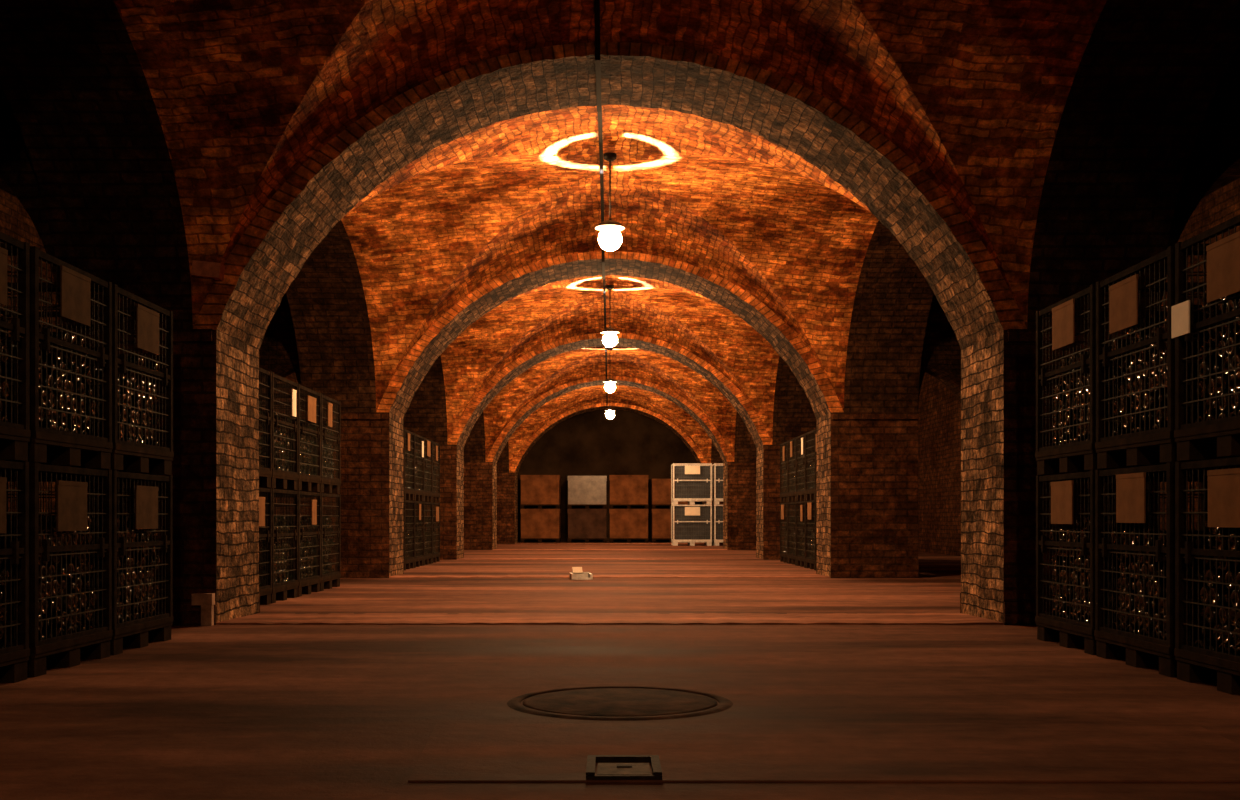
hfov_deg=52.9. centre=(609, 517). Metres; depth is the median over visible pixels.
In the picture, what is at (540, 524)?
crate
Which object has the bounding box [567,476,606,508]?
crate
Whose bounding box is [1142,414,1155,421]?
wine bottle
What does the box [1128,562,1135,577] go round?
wine bottle
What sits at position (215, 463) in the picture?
pillar
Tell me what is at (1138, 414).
wine bottle
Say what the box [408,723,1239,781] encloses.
floor panel
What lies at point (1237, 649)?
wine bottle
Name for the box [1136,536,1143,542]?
wine bottle
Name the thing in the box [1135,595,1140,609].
wine bottle
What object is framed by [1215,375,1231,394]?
wine bottle
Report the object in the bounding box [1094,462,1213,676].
crate
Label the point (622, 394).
ceiling
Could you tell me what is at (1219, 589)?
wine bottle
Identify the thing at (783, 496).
crate
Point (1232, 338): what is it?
wine bottle
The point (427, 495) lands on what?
crate
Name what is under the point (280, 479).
crate
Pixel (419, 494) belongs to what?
crate
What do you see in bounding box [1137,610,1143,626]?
wine bottle
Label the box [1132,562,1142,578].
wine bottle
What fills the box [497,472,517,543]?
pillar
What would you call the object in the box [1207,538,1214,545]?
wine bottle
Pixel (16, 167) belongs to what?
wall
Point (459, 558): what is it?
trim
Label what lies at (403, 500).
crate
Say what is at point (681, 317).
ceiling
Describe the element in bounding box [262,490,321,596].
crate
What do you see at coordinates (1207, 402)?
wine bottle
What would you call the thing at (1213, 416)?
wine bottle
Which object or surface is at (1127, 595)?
wine bottle
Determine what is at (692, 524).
rack
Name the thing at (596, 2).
cable conduit
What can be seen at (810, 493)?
crate
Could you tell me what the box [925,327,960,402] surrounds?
wall
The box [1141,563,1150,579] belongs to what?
wine bottle
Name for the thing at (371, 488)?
pillar
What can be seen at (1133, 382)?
wine bottle
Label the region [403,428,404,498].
crate
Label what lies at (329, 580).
crate
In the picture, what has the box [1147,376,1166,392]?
wine bottle
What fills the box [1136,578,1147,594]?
wine bottle
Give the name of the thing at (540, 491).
crate
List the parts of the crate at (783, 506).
wire panel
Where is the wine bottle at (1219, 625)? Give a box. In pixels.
[1213,623,1224,642]
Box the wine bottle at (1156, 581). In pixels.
[1152,580,1165,597]
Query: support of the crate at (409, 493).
on the crate at (409, 562)
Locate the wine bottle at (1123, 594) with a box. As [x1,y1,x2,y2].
[1119,593,1124,607]
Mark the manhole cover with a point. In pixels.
(607, 703)
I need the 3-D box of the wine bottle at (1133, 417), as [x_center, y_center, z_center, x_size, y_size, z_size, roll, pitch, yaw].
[2.490,-0.441,5.590,0.300,0.076,0.076,0,0,0]
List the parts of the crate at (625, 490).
lid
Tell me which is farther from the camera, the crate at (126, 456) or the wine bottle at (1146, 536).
the crate at (126, 456)
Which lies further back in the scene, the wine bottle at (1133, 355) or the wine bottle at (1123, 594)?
the wine bottle at (1123, 594)
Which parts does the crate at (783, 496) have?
wire panel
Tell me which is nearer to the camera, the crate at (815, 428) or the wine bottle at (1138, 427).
the wine bottle at (1138, 427)
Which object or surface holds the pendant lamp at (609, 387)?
hanging from the ceiling at (666, 372)
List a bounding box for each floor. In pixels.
[0,542,1239,799]
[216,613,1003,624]
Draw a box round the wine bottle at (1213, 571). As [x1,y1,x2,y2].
[1205,568,1227,587]
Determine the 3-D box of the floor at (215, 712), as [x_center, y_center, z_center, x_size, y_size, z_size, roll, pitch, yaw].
[0.000,0.655,15.500,12.600,0.001,38.800,0,0,0]
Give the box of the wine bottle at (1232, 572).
[1225,570,1239,589]
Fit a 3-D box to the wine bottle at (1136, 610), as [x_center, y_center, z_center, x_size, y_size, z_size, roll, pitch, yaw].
[2.497,0.446,5.599,0.300,0.075,0.075,0,0,0]
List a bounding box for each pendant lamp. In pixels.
[595,152,624,250]
[600,285,619,346]
[604,347,615,392]
[605,408,614,418]
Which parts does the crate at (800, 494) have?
wire panel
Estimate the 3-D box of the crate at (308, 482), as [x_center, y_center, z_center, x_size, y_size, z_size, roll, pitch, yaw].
[-3.035,-0.674,10.740,0.938,0.884,0.790,0,0,0]
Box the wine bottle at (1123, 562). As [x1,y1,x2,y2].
[1119,561,1136,576]
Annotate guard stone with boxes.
[192,593,214,625]
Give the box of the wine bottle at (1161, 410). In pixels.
[1155,406,1166,423]
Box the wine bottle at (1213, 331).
[1209,323,1223,341]
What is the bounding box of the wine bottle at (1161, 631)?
[1156,630,1165,638]
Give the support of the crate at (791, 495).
on the crate at (791, 557)
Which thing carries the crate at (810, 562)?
on the floor at (215, 712)
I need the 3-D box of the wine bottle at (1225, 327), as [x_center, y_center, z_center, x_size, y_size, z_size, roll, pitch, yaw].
[2.492,-0.722,4.762,0.300,0.075,0.075,0,0,0]
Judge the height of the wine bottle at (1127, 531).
0.075 m
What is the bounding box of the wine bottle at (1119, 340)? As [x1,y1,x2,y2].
[1111,339,1129,355]
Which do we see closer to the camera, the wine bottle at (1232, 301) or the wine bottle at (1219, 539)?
the wine bottle at (1232, 301)
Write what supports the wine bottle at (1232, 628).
in the crate at (1194, 664)
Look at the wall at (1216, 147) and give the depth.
7.65 m
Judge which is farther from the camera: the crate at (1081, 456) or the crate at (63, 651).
the crate at (1081, 456)
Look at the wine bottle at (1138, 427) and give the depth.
5.53 m
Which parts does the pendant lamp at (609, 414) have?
glass globe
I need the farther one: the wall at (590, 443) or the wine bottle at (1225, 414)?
the wall at (590, 443)
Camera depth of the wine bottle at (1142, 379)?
5.49 m
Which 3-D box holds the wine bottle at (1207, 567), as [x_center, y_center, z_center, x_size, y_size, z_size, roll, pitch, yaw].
[2.497,0.235,5.237,0.300,0.076,0.076,0,0,0]
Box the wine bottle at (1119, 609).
[1117,607,1122,621]
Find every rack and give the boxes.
[671,463,711,504]
[671,505,711,545]
[712,463,722,504]
[712,505,722,545]
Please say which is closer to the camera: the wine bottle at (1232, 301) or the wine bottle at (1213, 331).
the wine bottle at (1232, 301)
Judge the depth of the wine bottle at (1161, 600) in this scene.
5.33 m
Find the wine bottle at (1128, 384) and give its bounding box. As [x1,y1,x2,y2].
[1125,382,1134,397]
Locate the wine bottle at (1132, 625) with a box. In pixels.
[1126,624,1143,633]
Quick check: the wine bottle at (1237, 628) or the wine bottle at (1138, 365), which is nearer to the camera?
the wine bottle at (1237, 628)
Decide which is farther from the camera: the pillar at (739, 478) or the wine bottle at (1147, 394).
the pillar at (739, 478)
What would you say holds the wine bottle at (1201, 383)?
in the crate at (1210, 439)
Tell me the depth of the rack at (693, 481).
29.53 m
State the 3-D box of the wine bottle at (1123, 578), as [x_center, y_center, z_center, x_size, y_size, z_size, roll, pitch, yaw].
[2.488,0.305,5.679,0.300,0.075,0.075,0,0,0]
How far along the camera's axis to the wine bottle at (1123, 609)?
5.66 m
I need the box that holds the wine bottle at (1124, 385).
[1118,384,1127,398]
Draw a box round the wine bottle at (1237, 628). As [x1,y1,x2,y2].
[1233,627,1239,646]
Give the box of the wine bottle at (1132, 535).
[1128,531,1146,545]
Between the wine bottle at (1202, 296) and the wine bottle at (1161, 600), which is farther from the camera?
the wine bottle at (1161, 600)
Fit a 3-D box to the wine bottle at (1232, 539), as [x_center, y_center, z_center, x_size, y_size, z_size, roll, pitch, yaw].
[2.502,0.095,4.720,0.300,0.076,0.076,0,0,0]
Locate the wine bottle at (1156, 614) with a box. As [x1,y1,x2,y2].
[1155,613,1165,629]
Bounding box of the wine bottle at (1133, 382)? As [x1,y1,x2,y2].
[1132,380,1139,395]
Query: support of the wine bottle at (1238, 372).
in the crate at (1210, 439)
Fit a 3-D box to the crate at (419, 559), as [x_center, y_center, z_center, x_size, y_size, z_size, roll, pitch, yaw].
[-3.015,0.213,16.770,0.938,0.884,0.790,0,0,0]
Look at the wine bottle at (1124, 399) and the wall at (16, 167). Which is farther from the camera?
the wall at (16, 167)
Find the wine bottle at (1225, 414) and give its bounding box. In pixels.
[1218,412,1230,418]
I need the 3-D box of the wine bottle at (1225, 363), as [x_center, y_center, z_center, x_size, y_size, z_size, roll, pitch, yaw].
[2.505,-0.582,4.762,0.300,0.076,0.076,0,0,0]
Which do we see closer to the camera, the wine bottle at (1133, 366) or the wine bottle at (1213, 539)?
the wine bottle at (1213, 539)
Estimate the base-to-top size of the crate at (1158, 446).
0.884 m
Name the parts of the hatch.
plate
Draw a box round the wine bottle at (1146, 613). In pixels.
[1143,612,1157,628]
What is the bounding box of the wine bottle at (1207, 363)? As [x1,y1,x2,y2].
[1199,361,1225,379]
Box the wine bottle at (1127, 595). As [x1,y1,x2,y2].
[1124,593,1137,608]
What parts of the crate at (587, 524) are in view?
lid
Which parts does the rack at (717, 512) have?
wire panel, wire panel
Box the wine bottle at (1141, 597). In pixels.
[1140,596,1157,611]
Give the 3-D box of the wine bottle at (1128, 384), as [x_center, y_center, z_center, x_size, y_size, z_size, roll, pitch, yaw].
[2.504,-0.582,5.670,0.300,0.076,0.076,0,0,0]
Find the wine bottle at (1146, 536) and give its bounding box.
[1143,531,1162,545]
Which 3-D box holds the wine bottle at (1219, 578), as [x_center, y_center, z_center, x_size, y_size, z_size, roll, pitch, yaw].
[2.494,0.235,4.801,0.300,0.075,0.075,0,0,0]
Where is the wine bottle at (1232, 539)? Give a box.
[1230,533,1239,550]
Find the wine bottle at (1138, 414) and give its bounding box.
[1123,413,1148,428]
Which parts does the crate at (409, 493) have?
wire panel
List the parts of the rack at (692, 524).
wire panel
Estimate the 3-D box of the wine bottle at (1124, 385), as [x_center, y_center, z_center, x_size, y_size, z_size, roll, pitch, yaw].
[2.507,-0.582,5.751,0.300,0.075,0.075,0,0,0]
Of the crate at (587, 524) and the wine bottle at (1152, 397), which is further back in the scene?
the crate at (587, 524)
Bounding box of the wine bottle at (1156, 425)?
[1152,423,1166,428]
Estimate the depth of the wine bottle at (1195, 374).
5.24 m
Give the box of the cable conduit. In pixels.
[594,0,607,408]
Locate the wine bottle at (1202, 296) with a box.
[1201,290,1223,308]
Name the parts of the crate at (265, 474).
wire panel, wire panel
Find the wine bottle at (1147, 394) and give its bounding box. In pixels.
[1142,393,1166,409]
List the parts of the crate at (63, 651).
wire panel, wire panel, wire panel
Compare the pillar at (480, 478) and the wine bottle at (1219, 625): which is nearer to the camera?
the wine bottle at (1219, 625)
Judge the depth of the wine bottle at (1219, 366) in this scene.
4.83 m
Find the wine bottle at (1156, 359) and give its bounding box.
[1151,358,1158,375]
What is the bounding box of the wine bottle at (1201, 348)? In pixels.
[1197,345,1224,362]
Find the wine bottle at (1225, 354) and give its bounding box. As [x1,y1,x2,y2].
[1218,339,1227,358]
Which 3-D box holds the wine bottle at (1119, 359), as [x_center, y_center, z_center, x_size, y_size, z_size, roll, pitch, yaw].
[2.505,-0.722,5.751,0.300,0.075,0.075,0,0,0]
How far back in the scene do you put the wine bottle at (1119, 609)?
5.78 m
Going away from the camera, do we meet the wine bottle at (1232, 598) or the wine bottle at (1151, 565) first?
the wine bottle at (1232, 598)
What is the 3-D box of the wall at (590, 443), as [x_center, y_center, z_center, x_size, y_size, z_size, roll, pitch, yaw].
[0.000,-1.420,34.600,12.600,4.250,0.300,0,0,0]
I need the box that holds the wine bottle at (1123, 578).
[1122,577,1137,592]
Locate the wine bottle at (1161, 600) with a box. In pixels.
[1160,597,1165,614]
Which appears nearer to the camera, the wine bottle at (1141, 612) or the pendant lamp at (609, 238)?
the wine bottle at (1141, 612)
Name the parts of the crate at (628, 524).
lid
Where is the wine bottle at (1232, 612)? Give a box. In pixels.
[1230,609,1238,626]
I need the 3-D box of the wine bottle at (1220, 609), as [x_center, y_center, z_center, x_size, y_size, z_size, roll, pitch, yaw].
[2.506,0.376,4.801,0.300,0.076,0.076,0,0,0]
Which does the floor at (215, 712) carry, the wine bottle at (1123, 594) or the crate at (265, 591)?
the crate at (265, 591)
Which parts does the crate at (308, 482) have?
wire panel, wire panel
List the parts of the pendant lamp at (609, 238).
glass globe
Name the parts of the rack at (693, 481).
wire panel, wire panel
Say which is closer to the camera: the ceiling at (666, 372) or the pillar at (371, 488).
the pillar at (371, 488)
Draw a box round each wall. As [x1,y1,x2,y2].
[0,84,59,322]
[0,188,300,516]
[259,327,294,392]
[268,293,300,392]
[518,409,701,541]
[711,0,1239,464]
[918,178,1239,555]
[918,294,951,408]
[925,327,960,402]
[1161,44,1239,304]
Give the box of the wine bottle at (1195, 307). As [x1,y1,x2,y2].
[1163,305,1202,319]
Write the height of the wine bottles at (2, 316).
1.454 m
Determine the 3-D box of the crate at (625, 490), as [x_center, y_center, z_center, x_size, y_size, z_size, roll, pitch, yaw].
[0.505,-0.697,33.700,1.060,0.900,0.950,0,0,0]
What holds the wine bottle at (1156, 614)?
in the crate at (1138, 650)
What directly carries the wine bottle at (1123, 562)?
in the crate at (1138, 650)
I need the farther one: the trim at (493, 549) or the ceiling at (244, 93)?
the trim at (493, 549)
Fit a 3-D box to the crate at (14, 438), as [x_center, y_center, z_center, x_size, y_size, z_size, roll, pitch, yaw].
[-2.815,-0.674,4.676,0.938,0.884,0.790,0,0,0]
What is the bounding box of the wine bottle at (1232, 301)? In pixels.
[1226,299,1239,318]
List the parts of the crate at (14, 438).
wire panel, wire panel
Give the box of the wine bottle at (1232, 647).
[1227,644,1238,654]
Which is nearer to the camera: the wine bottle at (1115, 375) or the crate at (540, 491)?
the wine bottle at (1115, 375)
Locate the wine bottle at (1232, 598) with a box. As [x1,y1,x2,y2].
[1230,589,1239,608]
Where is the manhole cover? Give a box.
[507,686,732,720]
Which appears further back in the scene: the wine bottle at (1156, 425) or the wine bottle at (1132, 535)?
the wine bottle at (1132, 535)
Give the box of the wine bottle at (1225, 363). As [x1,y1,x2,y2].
[1223,356,1234,374]
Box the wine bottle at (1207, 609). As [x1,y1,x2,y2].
[1205,606,1219,623]
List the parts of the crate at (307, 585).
wire panel, wire panel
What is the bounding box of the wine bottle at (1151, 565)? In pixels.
[1150,564,1165,580]
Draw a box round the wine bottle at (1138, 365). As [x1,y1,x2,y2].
[1136,363,1143,378]
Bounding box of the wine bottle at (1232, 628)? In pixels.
[1221,625,1236,644]
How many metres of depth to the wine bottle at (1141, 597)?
5.46 m
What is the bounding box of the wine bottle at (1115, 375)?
[1114,374,1129,381]
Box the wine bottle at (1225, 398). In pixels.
[1218,393,1233,411]
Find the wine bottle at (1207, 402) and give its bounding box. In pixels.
[1205,397,1221,414]
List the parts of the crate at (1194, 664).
wire panel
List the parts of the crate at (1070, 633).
wire panel, wire panel, wire panel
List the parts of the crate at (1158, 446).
wire panel, wire panel, wire panel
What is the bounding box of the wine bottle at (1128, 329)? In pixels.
[1125,327,1134,336]
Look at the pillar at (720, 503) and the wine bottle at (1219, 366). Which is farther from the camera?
the pillar at (720, 503)
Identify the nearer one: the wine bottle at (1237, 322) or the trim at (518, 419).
the wine bottle at (1237, 322)
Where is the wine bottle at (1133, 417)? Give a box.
[1132,412,1157,425]
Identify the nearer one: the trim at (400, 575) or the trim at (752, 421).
the trim at (400, 575)
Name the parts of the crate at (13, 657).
wire panel, wire panel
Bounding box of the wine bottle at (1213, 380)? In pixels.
[1207,378,1218,396]
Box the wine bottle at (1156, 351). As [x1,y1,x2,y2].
[1152,344,1163,358]
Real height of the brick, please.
0.106 m
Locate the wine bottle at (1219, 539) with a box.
[1215,533,1232,549]
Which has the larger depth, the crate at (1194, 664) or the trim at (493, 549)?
the trim at (493, 549)
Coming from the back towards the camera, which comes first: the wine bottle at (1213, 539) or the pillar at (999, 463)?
the pillar at (999, 463)
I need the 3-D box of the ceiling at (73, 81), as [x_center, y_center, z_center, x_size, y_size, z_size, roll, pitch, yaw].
[-4.305,-2.210,17.115,3.490,2.110,30.930,0,0,0]
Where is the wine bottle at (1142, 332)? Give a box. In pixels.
[1134,331,1148,342]
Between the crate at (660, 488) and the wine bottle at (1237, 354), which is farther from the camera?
the crate at (660, 488)
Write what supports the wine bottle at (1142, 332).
in the crate at (1158, 446)
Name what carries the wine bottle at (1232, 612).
in the crate at (1194, 664)
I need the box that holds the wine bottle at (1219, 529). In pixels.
[1212,527,1239,533]
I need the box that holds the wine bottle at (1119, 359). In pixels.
[1118,353,1129,369]
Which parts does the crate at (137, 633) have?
wire panel, wire panel, wire panel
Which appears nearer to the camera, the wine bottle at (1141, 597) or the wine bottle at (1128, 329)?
the wine bottle at (1141, 597)
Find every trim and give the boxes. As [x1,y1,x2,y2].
[390,574,830,577]
[447,333,772,447]
[457,558,762,559]
[486,376,733,463]
[493,549,726,549]
[510,403,705,473]
[515,543,703,543]
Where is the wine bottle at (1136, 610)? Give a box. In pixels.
[1131,609,1138,625]
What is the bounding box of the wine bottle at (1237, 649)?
[1234,647,1239,655]
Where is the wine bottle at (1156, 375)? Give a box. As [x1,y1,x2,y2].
[1152,373,1166,390]
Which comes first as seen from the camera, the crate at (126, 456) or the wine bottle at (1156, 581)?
the wine bottle at (1156, 581)
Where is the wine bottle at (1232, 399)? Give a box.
[1230,390,1239,410]
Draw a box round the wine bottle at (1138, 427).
[1136,426,1152,431]
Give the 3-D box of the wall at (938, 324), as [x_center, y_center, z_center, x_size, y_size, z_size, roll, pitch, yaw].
[4.688,-2.225,14.115,2.625,2.140,0.930,0,0,0]
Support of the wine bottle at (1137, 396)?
in the crate at (1158, 446)
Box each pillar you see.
[58,329,259,624]
[302,412,403,577]
[406,445,463,559]
[464,462,496,549]
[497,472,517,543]
[702,502,722,543]
[723,462,755,549]
[756,445,813,559]
[816,412,918,577]
[960,329,1156,624]
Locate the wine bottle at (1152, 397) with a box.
[1151,396,1166,403]
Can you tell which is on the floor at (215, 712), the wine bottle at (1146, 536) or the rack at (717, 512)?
the rack at (717, 512)
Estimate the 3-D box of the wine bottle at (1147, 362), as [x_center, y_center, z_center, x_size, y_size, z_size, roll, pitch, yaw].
[2.495,-0.652,5.469,0.300,0.076,0.076,0,0,0]
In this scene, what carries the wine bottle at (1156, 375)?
in the crate at (1158, 446)
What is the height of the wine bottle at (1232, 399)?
0.076 m
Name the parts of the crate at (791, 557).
frame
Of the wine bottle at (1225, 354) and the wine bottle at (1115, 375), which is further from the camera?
the wine bottle at (1115, 375)
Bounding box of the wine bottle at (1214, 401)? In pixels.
[1212,400,1218,408]
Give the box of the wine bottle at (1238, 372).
[1234,371,1239,390]
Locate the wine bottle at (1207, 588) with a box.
[1200,586,1209,603]
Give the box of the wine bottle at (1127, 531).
[1122,530,1162,544]
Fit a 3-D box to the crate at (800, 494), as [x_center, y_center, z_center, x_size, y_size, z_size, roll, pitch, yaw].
[3.015,-0.674,16.770,0.938,0.884,0.790,0,0,0]
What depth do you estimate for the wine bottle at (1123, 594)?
5.73 m
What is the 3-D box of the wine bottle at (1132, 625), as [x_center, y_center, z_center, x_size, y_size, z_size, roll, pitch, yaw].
[2.496,0.516,5.639,0.300,0.076,0.076,0,0,0]
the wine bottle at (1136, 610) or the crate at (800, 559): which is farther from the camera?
the crate at (800, 559)
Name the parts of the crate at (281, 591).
wire panel, wire panel, wire panel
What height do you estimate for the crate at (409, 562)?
0.884 m
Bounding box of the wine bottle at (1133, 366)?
[1127,365,1137,381]
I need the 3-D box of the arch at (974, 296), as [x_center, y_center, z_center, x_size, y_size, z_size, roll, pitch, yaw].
[0.000,-2.138,8.115,5.590,1.965,0.930,0,0,0]
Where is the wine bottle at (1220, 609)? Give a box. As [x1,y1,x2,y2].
[1218,606,1232,624]
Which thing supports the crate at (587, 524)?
on the floor at (215, 712)
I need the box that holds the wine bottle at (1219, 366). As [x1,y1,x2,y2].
[1213,364,1221,372]
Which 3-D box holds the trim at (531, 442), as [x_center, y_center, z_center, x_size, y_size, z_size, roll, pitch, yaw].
[0.000,-2.138,32.115,5.590,1.965,0.930,0,0,0]
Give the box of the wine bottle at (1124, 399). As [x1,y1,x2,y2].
[1119,398,1151,414]
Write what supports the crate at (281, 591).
on the floor at (215, 712)
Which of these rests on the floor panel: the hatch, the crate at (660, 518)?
the hatch
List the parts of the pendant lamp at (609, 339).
glass globe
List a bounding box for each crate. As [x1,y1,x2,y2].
[0,232,30,460]
[0,246,112,468]
[0,460,29,682]
[0,462,112,676]
[2,284,173,474]
[6,470,172,654]
[259,367,271,487]
[259,488,271,604]
[261,372,298,489]
[261,488,298,603]
[262,383,321,491]
[262,393,340,493]
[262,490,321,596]
[262,492,340,590]
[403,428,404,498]
[403,429,414,499]
[403,500,404,563]
[404,500,414,569]
[406,434,423,500]
[406,437,432,501]
[406,441,439,502]
[406,501,423,567]
[406,501,432,564]
[406,502,439,562]
[520,475,560,508]
[520,509,560,542]
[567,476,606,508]
[567,509,606,542]
[609,475,648,508]
[609,509,648,542]
[651,479,690,508]
[651,509,687,542]
[780,441,813,502]
[780,502,813,562]
[787,437,813,501]
[787,501,813,564]
[796,434,813,500]
[796,501,813,567]
[805,429,816,499]
[805,500,815,569]
[815,428,816,498]
[815,500,816,563]
[1035,284,1206,474]
[1035,470,1208,654]
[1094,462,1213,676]
[1095,246,1231,468]
[1171,214,1239,460]
[1174,457,1239,694]
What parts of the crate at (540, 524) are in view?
lid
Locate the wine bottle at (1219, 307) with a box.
[1217,302,1227,315]
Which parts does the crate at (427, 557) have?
frame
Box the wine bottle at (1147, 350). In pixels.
[1138,346,1151,362]
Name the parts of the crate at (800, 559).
wire panel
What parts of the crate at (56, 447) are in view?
wire panel, wire panel, wire panel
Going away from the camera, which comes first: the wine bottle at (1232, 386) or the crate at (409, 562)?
the wine bottle at (1232, 386)
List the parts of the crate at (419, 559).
wire panel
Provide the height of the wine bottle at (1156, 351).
0.075 m
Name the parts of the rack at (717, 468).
wire panel, wire panel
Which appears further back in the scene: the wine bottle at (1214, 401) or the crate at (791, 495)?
the crate at (791, 495)
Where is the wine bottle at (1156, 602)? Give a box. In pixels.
[1151,601,1157,608]
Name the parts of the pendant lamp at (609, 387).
glass globe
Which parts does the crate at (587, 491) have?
lid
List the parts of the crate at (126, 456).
wire panel, wire panel, wire panel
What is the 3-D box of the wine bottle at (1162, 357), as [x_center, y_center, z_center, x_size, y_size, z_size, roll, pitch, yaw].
[2.494,-0.652,5.308,0.300,0.075,0.075,0,0,0]
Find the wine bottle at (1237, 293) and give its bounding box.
[1220,292,1239,301]
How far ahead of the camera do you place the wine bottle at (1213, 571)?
4.86 m
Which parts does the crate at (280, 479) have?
wire panel, wire panel, wire panel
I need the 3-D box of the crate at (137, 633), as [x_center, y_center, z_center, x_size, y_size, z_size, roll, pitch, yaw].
[-2.815,0.213,6.334,0.938,0.884,0.790,0,0,0]
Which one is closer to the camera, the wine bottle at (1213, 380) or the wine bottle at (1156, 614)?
the wine bottle at (1213, 380)
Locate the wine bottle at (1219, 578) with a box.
[1217,575,1224,582]
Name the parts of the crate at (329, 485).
wire panel, wire panel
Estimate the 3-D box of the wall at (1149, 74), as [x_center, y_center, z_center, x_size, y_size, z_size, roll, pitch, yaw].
[4.305,-2.210,17.115,3.490,2.110,30.930,0,0,0]
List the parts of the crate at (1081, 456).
wire panel, wire panel, wire panel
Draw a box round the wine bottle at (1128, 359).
[1124,356,1129,362]
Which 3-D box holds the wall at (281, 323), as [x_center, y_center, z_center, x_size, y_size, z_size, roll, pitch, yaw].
[-4.688,-2.225,14.115,2.625,2.140,0.930,0,0,0]
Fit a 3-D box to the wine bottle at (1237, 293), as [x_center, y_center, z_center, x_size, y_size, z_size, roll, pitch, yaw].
[2.491,-0.862,4.762,0.300,0.076,0.076,0,0,0]
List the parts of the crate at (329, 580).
wire panel, wire panel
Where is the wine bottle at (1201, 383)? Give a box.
[1196,380,1209,398]
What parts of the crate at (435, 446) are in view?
wire panel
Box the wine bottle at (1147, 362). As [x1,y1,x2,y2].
[1142,361,1152,377]
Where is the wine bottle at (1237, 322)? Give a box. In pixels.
[1233,317,1239,335]
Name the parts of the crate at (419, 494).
wire panel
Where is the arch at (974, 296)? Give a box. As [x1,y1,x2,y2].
[189,42,1030,349]
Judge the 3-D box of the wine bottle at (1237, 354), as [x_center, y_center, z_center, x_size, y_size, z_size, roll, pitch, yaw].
[2.497,-0.582,4.682,0.300,0.075,0.075,0,0,0]
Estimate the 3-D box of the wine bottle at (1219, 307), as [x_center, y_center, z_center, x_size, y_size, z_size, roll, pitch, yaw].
[2.497,-0.792,4.803,0.300,0.076,0.076,0,0,0]
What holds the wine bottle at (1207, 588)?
in the crate at (1194, 664)
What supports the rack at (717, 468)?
on the rack at (717, 512)
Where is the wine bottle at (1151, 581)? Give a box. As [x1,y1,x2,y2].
[1146,579,1152,595]
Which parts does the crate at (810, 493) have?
wire panel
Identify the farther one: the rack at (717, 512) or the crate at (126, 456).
the rack at (717, 512)
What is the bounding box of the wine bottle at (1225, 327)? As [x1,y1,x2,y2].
[1220,319,1236,338]
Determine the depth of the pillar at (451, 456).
19.65 m
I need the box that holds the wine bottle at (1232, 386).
[1230,373,1236,392]
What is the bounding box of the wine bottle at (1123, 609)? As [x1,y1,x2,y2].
[1122,608,1132,623]
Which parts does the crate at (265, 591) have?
wire panel, wire panel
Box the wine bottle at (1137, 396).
[1134,395,1155,411]
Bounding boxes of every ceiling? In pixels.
[0,0,508,471]
[113,0,1106,327]
[341,105,878,411]
[440,275,779,441]
[483,346,736,458]
[508,385,711,471]
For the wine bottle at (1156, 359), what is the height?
0.075 m
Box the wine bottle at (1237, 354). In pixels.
[1231,353,1239,372]
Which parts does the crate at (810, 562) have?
wire panel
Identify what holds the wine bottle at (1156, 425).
on the crate at (1158, 446)
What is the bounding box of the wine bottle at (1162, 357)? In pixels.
[1158,356,1166,373]
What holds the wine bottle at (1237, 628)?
in the crate at (1194, 664)
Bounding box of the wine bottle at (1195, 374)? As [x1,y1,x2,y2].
[1161,372,1201,388]
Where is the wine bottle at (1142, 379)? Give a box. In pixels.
[1136,378,1148,394]
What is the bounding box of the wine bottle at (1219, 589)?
[1208,587,1233,605]
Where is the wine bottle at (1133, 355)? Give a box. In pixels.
[1129,349,1139,364]
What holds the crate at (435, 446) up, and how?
on the crate at (435, 510)
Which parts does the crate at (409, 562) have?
wire panel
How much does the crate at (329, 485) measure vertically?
0.884 m
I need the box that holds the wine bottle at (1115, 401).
[1112,400,1120,415]
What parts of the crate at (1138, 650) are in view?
wire panel, wire panel, wire panel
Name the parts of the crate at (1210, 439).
wire panel, wire panel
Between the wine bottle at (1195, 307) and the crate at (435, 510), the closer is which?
the wine bottle at (1195, 307)
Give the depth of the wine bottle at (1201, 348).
4.94 m
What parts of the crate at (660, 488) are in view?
lid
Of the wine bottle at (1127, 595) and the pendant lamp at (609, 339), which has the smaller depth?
the wine bottle at (1127, 595)
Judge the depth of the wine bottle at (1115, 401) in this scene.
5.79 m
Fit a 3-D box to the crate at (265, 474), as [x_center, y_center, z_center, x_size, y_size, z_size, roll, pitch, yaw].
[-3.035,-0.674,9.120,0.938,0.884,0.790,0,0,0]
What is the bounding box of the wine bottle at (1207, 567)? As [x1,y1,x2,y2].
[1188,565,1214,582]
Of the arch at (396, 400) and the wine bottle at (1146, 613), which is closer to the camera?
the wine bottle at (1146, 613)
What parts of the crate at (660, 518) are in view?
lid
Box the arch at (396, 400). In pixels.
[377,251,842,418]
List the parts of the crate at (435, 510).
wire panel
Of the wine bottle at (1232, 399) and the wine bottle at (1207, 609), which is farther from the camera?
the wine bottle at (1207, 609)
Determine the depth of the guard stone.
7.57 m
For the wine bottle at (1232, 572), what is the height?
0.076 m
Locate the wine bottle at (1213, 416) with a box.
[1206,414,1219,420]
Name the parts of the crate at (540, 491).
lid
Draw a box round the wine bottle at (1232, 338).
[1225,336,1239,355]
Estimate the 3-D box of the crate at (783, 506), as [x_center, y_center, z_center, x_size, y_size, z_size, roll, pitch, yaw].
[3.015,0.213,18.390,0.938,0.884,0.790,0,0,0]
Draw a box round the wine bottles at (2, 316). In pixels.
[0,310,1152,647]

